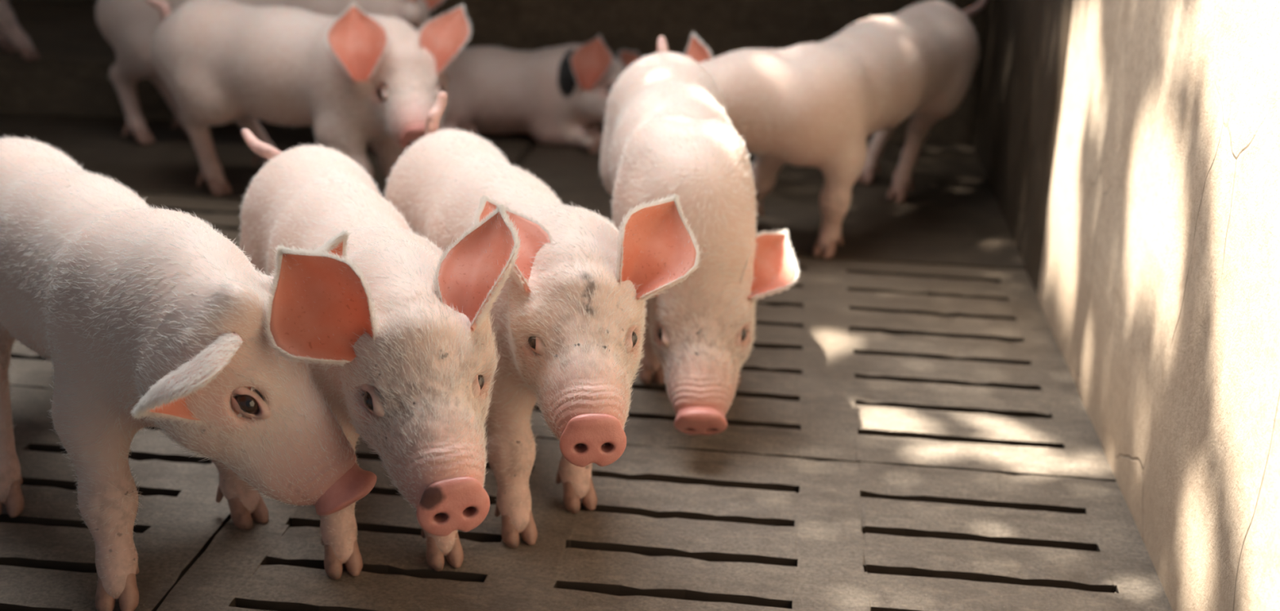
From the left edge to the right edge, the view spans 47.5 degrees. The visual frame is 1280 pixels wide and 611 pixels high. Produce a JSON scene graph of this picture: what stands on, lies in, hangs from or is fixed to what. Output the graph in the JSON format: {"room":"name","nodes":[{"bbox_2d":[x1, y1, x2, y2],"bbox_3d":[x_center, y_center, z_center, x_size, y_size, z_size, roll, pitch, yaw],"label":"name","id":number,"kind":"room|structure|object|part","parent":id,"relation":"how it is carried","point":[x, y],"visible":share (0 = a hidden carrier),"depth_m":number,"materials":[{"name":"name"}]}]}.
{"room":"farm building","nodes":[
{"label":"farm building","id":0,"kind":"room"},
{"bbox_2d":[8,0,97,4],"bbox_3d":[-2.264,-1.648,5.490,2.600,1.300,0.166,4,20,6],"label":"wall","id":1,"kind":"structure","parent":0,"point":[70,2],"depth_m":5.57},
{"bbox_2d":[0,0,238,124],"bbox_3d":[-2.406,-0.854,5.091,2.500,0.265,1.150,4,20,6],"label":"wall","id":2,"kind":"structure","parent":1,"relation":"attached to","point":[70,75],"depth_m":4.48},
{"bbox_2d":[0,111,1173,610],"bbox_3d":[-1.522,0.327,2.864,5.050,0.621,4.400,4,20,6],"label":"floor","id":3,"kind":"structure","parent":0,"point":[909,428],"depth_m":2.24,"materials":[{"name":"concrete"}]},
{"bbox_2d":[0,0,39,61],"bbox_3d":[-2.241,-1.093,4.412,1.063,0.647,0.363,5,20,9],"label":"piglet","id":4,"kind":"object","parent":3,"relation":"on","point":[12,37],"visible":1,"depth_m":4.43,"materials":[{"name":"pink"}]},
{"bbox_3d":[-1.250,0.313,2.112,1.314,0.076,0.898,4,20,6],"label":"panel","id":5,"kind":"part","parent":3,"relation":"part of","materials":[{"name":"concrete"}]},
{"bbox_3d":[-1.128,-0.037,3.107,1.314,0.076,1.219,4,20,6],"label":"panel","id":6,"kind":"part","parent":3,"relation":"part of","materials":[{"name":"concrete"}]},
{"bbox_2d":[0,134,377,610],"bbox_3d":[-0.736,0.053,2.037,0.359,0.495,1.123,-14,25,-37],"label":"piglet","id":7,"kind":"object","parent":3,"relation":"on","point":[144,317],"visible":0.95,"depth_m":1.74,"materials":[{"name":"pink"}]},
{"bbox_2d":[93,0,450,154],"bbox_3d":[-1.019,-0.691,4.064,1.022,0.522,0.326,3,20,3],"label":"piglet","id":8,"kind":"object","parent":3,"relation":"on","point":[130,26],"visible":0.27,"depth_m":3.97,"materials":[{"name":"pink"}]},
{"bbox_2d":[146,0,471,196],"bbox_3d":[-0.807,-0.491,3.531,0.931,0.515,0.356,15,23,32],"label":"piglet","id":9,"kind":"object","parent":3,"relation":"on","point":[358,77],"visible":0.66,"depth_m":3.40,"materials":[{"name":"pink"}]},
{"bbox_2d":[237,128,520,579],"bbox_3d":[-0.417,0.048,2.053,0.305,0.510,1.102,-6,21,-21],"label":"piglet","id":10,"kind":"object","parent":3,"relation":"on","point":[397,336],"visible":0.93,"depth_m":1.66,"materials":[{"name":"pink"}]},
{"bbox_2d":[440,34,640,154],"bbox_3d":[-0.358,-0.649,4.324,0.894,0.331,0.321,5,20,10],"label":"piglet","id":11,"kind":"object","parent":3,"relation":"on","point":[557,95],"visible":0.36,"depth_m":4.25,"materials":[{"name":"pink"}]},
{"bbox_2d":[383,91,704,548],"bbox_3d":[-0.186,0.008,2.201,0.278,0.500,1.008,-7,21,-23],"label":"piglet","id":12,"kind":"object","parent":3,"relation":"on","point":[569,317],"visible":0.77,"depth_m":1.89,"materials":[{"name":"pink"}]},
{"bbox_3d":[0.059,0.416,1.932,1.328,0.076,0.896,4,20,6],"label":"panel","id":13,"kind":"part","parent":3,"relation":"part of","materials":[{"name":"concrete"}]},
{"bbox_2d":[598,35,800,435],"bbox_3d":[0.088,-0.149,2.638,0.308,0.519,0.964,1,20,-3],"label":"piglet","id":14,"kind":"object","parent":3,"relation":"on","point":[668,130],"visible":0.87,"depth_m":2.32,"materials":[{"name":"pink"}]},
{"bbox_3d":[0.173,0.090,2.856,1.327,0.076,1.074,4,20,6],"label":"panel","id":15,"kind":"part","parent":3,"relation":"part of","materials":[{"name":"concrete"}]},
{"bbox_2d":[684,0,986,259],"bbox_3d":[0.467,-0.470,3.572,0.477,0.518,1.423,15,24,33],"label":"piglet","id":16,"kind":"object","parent":3,"relation":"on","point":[817,105],"visible":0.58,"depth_m":3.25,"materials":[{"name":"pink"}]},
{"bbox_2d":[428,0,986,145],"bbox_3d":[-0.064,-1.051,4.471,2.250,1.220,0.164,4,20,6],"label":"wall","id":17,"kind":"structure","parent":0,"point":[725,26],"depth_m":4.44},
{"bbox_2d":[972,0,1279,610],"bbox_3d":[0.871,-0.272,2.359,0.166,1.220,4.200,4,20,6],"label":"wall","id":18,"kind":"structure","parent":0,"point":[1158,295],"depth_m":2.06,"materials":[{"name":"paint"}]}
]}

